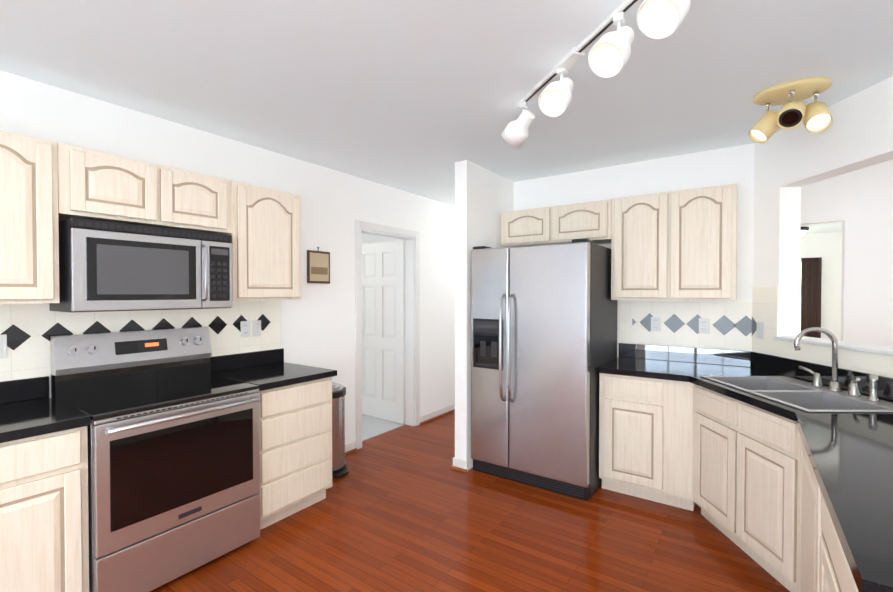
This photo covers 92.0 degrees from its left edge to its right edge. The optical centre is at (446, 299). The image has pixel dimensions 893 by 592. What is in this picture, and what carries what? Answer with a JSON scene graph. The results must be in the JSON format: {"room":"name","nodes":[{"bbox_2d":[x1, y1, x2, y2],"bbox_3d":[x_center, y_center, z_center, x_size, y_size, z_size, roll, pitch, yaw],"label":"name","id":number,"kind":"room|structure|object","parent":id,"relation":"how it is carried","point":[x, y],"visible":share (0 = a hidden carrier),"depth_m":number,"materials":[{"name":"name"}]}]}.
{"room":"kitchen","nodes":[
{"label":"kitchen","id":0,"kind":"room"},
{"bbox_2d":[0,70,454,443],"bbox_3d":[-1.755,0.146,2.767,0.120,2.520,7.920,1,1,35],"label":"wall","id":1,"kind":"structure","parent":0,"point":[317,324],"depth_m":3.60,"materials":[{"name":"white paint"}]},
{"bbox_2d":[0,130,63,303],"bbox_3d":[-2.066,-0.357,1.914,0.330,0.750,0.459,1,1,35],"label":"upper cabinet","id":2,"kind":"object","parent":1,"relation":"attached to","point":[46,186],"depth_m":1.93,"materials":[{"name":"brown wood"}]},
{"bbox_2d":[64,144,175,228],"bbox_3d":[-1.796,-0.573,2.298,0.330,0.328,0.481,1,1,35],"label":"upper cabinet","id":3,"kind":"object","parent":1,"relation":"attached to","point":[100,186],"depth_m":2.20,"materials":[{"name":"brown wood"}]},
{"bbox_2d":[49,218,231,311],"bbox_3d":[-1.667,-0.167,2.424,0.404,0.444,0.766,1,1,35],"label":"microwave","id":4,"kind":"object","parent":3,"relation":"attached to","point":[104,266],"visible":1,"depth_m":2.24,"materials":[{"name":"grey metal"}]},
{"bbox_2d":[0,300,280,381],"bbox_3d":[-2.003,0.203,2.297,0.010,0.380,2.525,1,1,35],"label":"wall tile","id":5,"kind":"structure","parent":1,"relation":"attached to","point":[29,330],"depth_m":2.46,"materials":[{"name":"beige tile"}]},
{"bbox_2d":[0,334,6,357],"bbox_3d":[-2.154,0.226,2.065,0.008,0.115,0.072,1,1,35],"label":"electrical outlet","id":6,"kind":"object","parent":5,"relation":"attached to","point":[3,345],"visible":1,"depth_m":2.08,"materials":[{"name":"white plastic"}]},
{"bbox_2d":[240,321,249,336],"bbox_3d":[-1.439,0.211,3.090,0.008,0.115,0.072,1,1,35],"label":"electrical outlet","id":7,"kind":"object","parent":5,"relation":"attached to","point":[245,328],"visible":1,"depth_m":3.09,"materials":[{"name":"white plastic"}]},
{"bbox_2d":[252,320,260,336],"bbox_3d":[-1.390,0.210,3.159,0.010,0.115,0.072,1,1,35],"label":"light switch","id":8,"kind":"object","parent":5,"relation":"attached to","point":[256,327],"visible":1,"depth_m":3.16,"materials":[{"name":"white plastic"}]},
{"bbox_2d":[0,348,283,403],"bbox_3d":[-1.991,0.446,2.302,0.022,0.106,2.540,1,1,35],"label":"backsplash","id":9,"kind":"structure","parent":1,"relation":"attached to","point":[29,388],"depth_m":2.89,"materials":[{"name":"black stone"}]},
{"bbox_2d":[176,169,235,234],"bbox_3d":[-1.597,-0.577,2.584,0.330,0.328,0.479,1,1,35],"label":"upper cabinet","id":10,"kind":"object","parent":1,"relation":"attached to","point":[204,203],"depth_m":2.55,"materials":[{"name":"brown wood"}]},
{"bbox_2d":[224,182,300,300],"bbox_3d":[-1.314,-0.372,2.993,0.330,0.750,0.508,1,1,35],"label":"upper cabinet","id":11,"kind":"object","parent":1,"relation":"attached to","point":[266,243],"depth_m":2.87,"materials":[{"name":"brown wood"}]},
{"bbox_2d":[307,247,329,283],"bbox_3d":[-1.071,-0.288,3.619,0.020,0.304,0.230,1,1,35],"label":"picture frame","id":12,"kind":"object","parent":1,"relation":"attached to","point":[318,266],"visible":1,"depth_m":3.60,"materials":[{"name":"brown"}]},
{"bbox_2d":[345,441,356,454],"bbox_3d":[-1.051,1.351,3.668,0.024,0.085,0.755,1,1,35],"label":"baseboard","id":13,"kind":"structure","parent":1,"relation":"attached to","point":[350,447],"depth_m":3.92,"materials":[{"name":"white wood"}]},
{"bbox_2d":[362,240,404,423],"bbox_3d":[-0.747,0.356,4.986,0.769,2.020,0.180,1,1,35],"label":"door","id":14,"kind":"structure","parent":1,"relation":"in","point":[383,330],"depth_m":4.92,"materials":[{"name":"white wood"}]},
{"bbox_2d":[355,220,419,449],"bbox_3d":[-0.623,0.323,4.394,0.152,2.120,0.940,1,1,35],"label":"door frame","id":15,"kind":"structure","parent":1,"relation":"attached to","point":[411,238],"depth_m":4.68,"materials":[{"name":"white wood"}]},
{"bbox_2d":[420,403,454,424],"bbox_3d":[0.138,1.327,5.375,0.024,0.085,1.505,1,1,35],"label":"baseboard","id":16,"kind":"structure","parent":1,"relation":"attached to","point":[425,418],"depth_m":5.01,"materials":[{"name":"white wood"}]},
{"bbox_2d":[362,233,402,243],"bbox_3d":[-0.675,0.086,7.011,2.959,2.520,0.120,1,1,35],"label":"wall","id":17,"kind":"structure","parent":0,"point":[368,238],"depth_m":7.29,"materials":[{"name":"white paint"}]},
{"bbox_2d":[362,414,404,440],"bbox_3d":[-2.005,1.400,5.226,3.079,0.062,4.600,1,1,35],"label":"floor","id":18,"kind":"structure","parent":0,"point":[372,426],"depth_m":4.68,"materials":[{"name":"grey tile"}]},
{"bbox_2d":[0,0,892,233],"bbox_3d":[1.393,-1.177,3.663,10.400,0.100,13.020,1,1,35],"label":"ceiling","id":19,"kind":"structure","parent":0,"point":[419,97],"depth_m":2.08,"materials":[{"name":"white paint"}]},
{"bbox_2d":[501,0,690,147],"bbox_3d":[0.548,-0.971,1.880,0.193,0.259,1.324,0,1,-17],"label":"track light","id":20,"kind":"object","parent":19,"relation":"attached to","point":[609,54],"visible":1,"depth_m":1.63,"materials":[{"name":"white"}]},
{"bbox_2d":[748,77,832,142],"bbox_3d":[1.802,-0.986,2.273,0.350,0.241,0.297,1,1,35],"label":"spotlight fixture","id":21,"kind":"object","parent":19,"relation":"attached to","point":[815,116],"visible":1,"depth_m":2.23,"materials":[{"name":"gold metal"}]},
{"bbox_2d":[801,227,808,235],"bbox_3d":[5.741,-1.101,7.107,0.350,0.150,0.350,1,1,35],"label":"light","id":22,"kind":"object","parent":19,"relation":"attached to","point":[804,230],"visible":0.29,"depth_m":6.96,"materials":[{"name":"white glass"}]},
{"bbox_2d":[150,411,789,591],"bbox_3d":[2.657,1.435,2.820,7.320,0.060,13.020,1,1,35],"label":"floor","id":23,"kind":"structure","parent":0,"point":[405,508],"depth_m":2.52,"materials":[{"name":"brown wood"}]},
{"bbox_2d":[0,428,88,591],"bbox_3d":[-1.949,0.982,1.849,0.618,0.874,0.504,1,1,35],"label":"base cabinet","id":24,"kind":"object","parent":23,"relation":"on","point":[44,536],"depth_m":1.76,"materials":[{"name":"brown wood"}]},
{"bbox_2d":[0,396,90,443],"bbox_3d":[-2.132,0.529,1.567,0.632,0.039,1.172,1,1,35],"label":"countertop","id":25,"kind":"structure","parent":24,"relation":"on","point":[21,419],"depth_m":1.83,"materials":[{"name":"black stone"}]},
{"bbox_2d":[50,327,260,591],"bbox_3d":[-1.534,0.799,2.345,0.684,1.226,0.774,1,1,35],"label":"range","id":26,"kind":"object","parent":23,"relation":"on","point":[173,434],"visible":0.94,"depth_m":2.20,"materials":[{"name":"silver metal"}]},
{"bbox_2d":[258,376,332,529],"bbox_3d":[-1.193,0.967,2.935,0.617,0.874,0.564,1,1,35],"label":"base cabinet","id":27,"kind":"object","parent":23,"relation":"on","point":[295,420],"depth_m":2.74,"materials":[{"name":"brown wood"}]},
{"bbox_2d":[211,362,336,391],"bbox_3d":[-1.183,0.509,2.930,0.632,0.039,0.586,1,1,35],"label":"countertop","id":28,"kind":"structure","parent":27,"relation":"on","point":[266,376],"depth_m":2.83,"materials":[{"name":"black stone"}]},
{"bbox_2d":[332,382,348,477],"bbox_3d":[-0.950,1.046,3.499,0.335,0.700,0.352,1,1,35],"label":"trash can","id":29,"kind":"object","parent":23,"relation":"on","point":[339,470],"visible":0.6,"depth_m":3.43,"materials":[{"name":"silver metal"}]},
{"bbox_2d":[471,239,616,500],"bbox_3d":[0.791,0.484,3.526,0.940,1.822,0.902,1,1,35],"label":"refrigerator","id":30,"kind":"object","parent":23,"relation":"on","point":[543,332],"visible":0.98,"depth_m":3.18,"materials":[{"name":"grey metal"}]},
{"bbox_2d":[673,367,892,591],"bbox_3d":[1.877,0.955,2.355,0.967,0.914,1.050,1,1,35],"label":"sink","id":31,"kind":"object","parent":23,"relation":"on","point":[869,400],"depth_m":2.32,"materials":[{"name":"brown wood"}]},
{"bbox_2d":[597,355,892,591],"bbox_3d":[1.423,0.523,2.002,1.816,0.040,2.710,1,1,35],"label":"base cabinet","id":32,"kind":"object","parent":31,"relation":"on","point":[808,498],"depth_m":2.17,"materials":[{"name":"beige wood"}]},
{"bbox_2d":[793,583,808,591],"bbox_3d":[1.638,0.988,1.410,0.710,0.874,0.746,1,1,35],"label":"base cabinet","id":33,"kind":"object","parent":23,"relation":"on","point":[797,587],"depth_m":1.83,"materials":[{"name":"brown wood"}]},
{"bbox_2d":[809,587,828,591],"bbox_3d":[1.299,0.995,0.923,0.710,0.874,0.726,1,1,35],"label":"base cabinet","id":34,"kind":"object","parent":23,"relation":"on","point":[811,589],"depth_m":1.45,"materials":[{"name":"brown wood"}]},
{"bbox_2d":[455,160,513,469],"bbox_3d":[0.395,0.117,4.785,1.100,2.520,2.390,1,1,35],"label":"wall column","id":35,"kind":"structure","parent":0,"point":[484,198],"depth_m":3.54,"materials":[{"name":"white paint"}]},
{"bbox_2d":[451,457,467,469],"bbox_3d":[0.710,1.339,4.495,0.047,0.085,2.294,1,1,35],"label":"baseboard","id":36,"kind":"structure","parent":35,"relation":"attached to","point":[458,464],"depth_m":3.54,"materials":[{"name":"white wood"}]},
{"bbox_2d":[514,143,754,356],"bbox_3d":[1.504,0.133,3.665,2.000,2.520,0.120,1,1,35],"label":"wall","id":37,"kind":"structure","parent":0,"point":[726,166],"depth_m":3.40,"materials":[{"name":"white paint"}]},
{"bbox_2d":[501,205,560,246],"bbox_3d":[0.800,-0.631,3.858,0.543,0.306,0.346,1,1,35],"label":"upper cabinet","id":38,"kind":"object","parent":37,"relation":"attached to","point":[535,226],"depth_m":3.70,"materials":[{"name":"brown wood"}]},
{"bbox_2d":[561,198,612,243],"bbox_3d":[1.138,-0.628,3.623,0.548,0.306,0.346,1,1,35],"label":"upper cabinet","id":39,"kind":"object","parent":37,"relation":"attached to","point":[593,220],"depth_m":3.43,"materials":[{"name":"brown wood"}]},
{"bbox_2d":[609,190,680,300],"bbox_3d":[1.556,-0.390,3.335,0.467,0.786,0.346,1,1,35],"label":"upper cabinet","id":40,"kind":"object","parent":37,"relation":"attached to","point":[680,245],"depth_m":3.18,"materials":[{"name":"brown wood"}]},
{"bbox_2d":[618,300,751,350],"bbox_3d":[1.823,0.184,3.364,0.920,0.362,0.010,1,1,35],"label":"wall tile","id":41,"kind":"structure","parent":37,"relation":"attached to","point":[731,325],"depth_m":3.33,"materials":[{"name":"grey tile"}]},
{"bbox_2d":[651,317,660,330],"bbox_3d":[1.676,0.196,3.455,0.072,0.115,0.008,1,1,35],"label":"electrical outlet","id":42,"kind":"object","parent":41,"relation":"attached to","point":[655,323],"visible":1,"depth_m":3.45,"materials":[{"name":"white plastic"}]},
{"bbox_2d":[699,318,709,333],"bbox_3d":[1.949,0.199,3.265,0.072,0.115,0.008,1,1,35],"label":"electrical outlet","id":43,"kind":"object","parent":41,"relation":"attached to","point":[704,325],"visible":1,"depth_m":3.26,"materials":[{"name":"white plastic"}]},
{"bbox_2d":[681,183,737,300],"bbox_3d":[1.832,-0.387,3.143,0.467,0.786,0.346,1,1,35],"label":"upper cabinet","id":44,"kind":"object","parent":37,"relation":"attached to","point":[708,214],"depth_m":2.96,"materials":[{"name":"brown wood"}]},
{"bbox_2d":[619,343,892,401],"bbox_3d":[1.822,0.437,2.571,1.819,0.116,1.318,1,1,35],"label":"backsplash","id":45,"kind":"structure","parent":37,"relation":"attached to","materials":[{"name":"stone"}]},
{"bbox_2d":[800,257,821,337],"bbox_3d":[6.491,0.256,7.691,0.278,2.000,0.071,1,1,35],"label":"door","id":46,"kind":"structure","parent":0,"point":[811,280],"depth_m":7.66,"materials":[{"name":"brown wood"}]},
{"bbox_2d":[753,76,892,377],"bbox_3d":[2.272,0.153,2.255,0.140,2.520,1.700,0,1,0],"label":"wall","id":47,"kind":"structure","parent":0,"point":[857,134],"depth_m":2.80,"materials":[{"name":"white paint"}]},
{"bbox_2d":[752,287,892,376],"bbox_3d":[2.196,0.151,2.303,0.010,0.457,1.596,0,1,0],"label":"wall tile","id":48,"kind":"structure","parent":47,"relation":"attached to","point":[765,305],"depth_m":2.75,"materials":[{"name":"grey tile"}]},
{"bbox_2d":[756,322,763,338],"bbox_3d":[2.188,0.213,3.011,0.010,0.115,0.072,0,1,0],"label":"switch","id":49,"kind":"object","parent":48,"relation":"attached to","point":[760,330],"visible":1,"depth_m":3.01,"materials":[{"name":"white plastic"}]},
{"bbox_2d":[774,336,892,355],"bbox_3d":[2.274,0.263,2.226,0.195,0.022,1.300,0,1,0],"label":"sill","id":50,"kind":"structure","parent":47,"relation":"on","point":[872,348],"depth_m":2.40,"materials":[{"name":"white"}]},
{"bbox_2d":[800,173,847,340],"bbox_3d":[3.096,0.131,3.799,0.580,2.520,0.120,1,1,35],"label":"wall","id":51,"kind":"structure","parent":0,"point":[825,201],"depth_m":3.72,"materials":[{"name":"white paint"}]},
{"bbox_2d":[848,231,863,342],"bbox_3d":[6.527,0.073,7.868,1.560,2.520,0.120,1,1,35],"label":"wall","id":52,"kind":"structure","parent":0,"point":[856,254],"depth_m":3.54,"materials":[{"name":"white paint"}]},
{"bbox_2d":[799,261,800,332],"bbox_3d":[6.216,0.192,7.974,0.510,1.780,0.055,1,1,35],"label":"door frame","id":53,"kind":"structure","parent":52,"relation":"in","point":[800,294],"depth_m":7.82,"materials":[{"name":"white wood"}]},
{"bbox_2d":[864,211,892,346],"bbox_3d":[5.702,0.111,5.213,0.120,2.520,5.180,1,1,35],"label":"wall","id":54,"kind":"structure","parent":0,"point":[878,238],"depth_m":3.46,"materials":[{"name":"white paint"}]}
]}

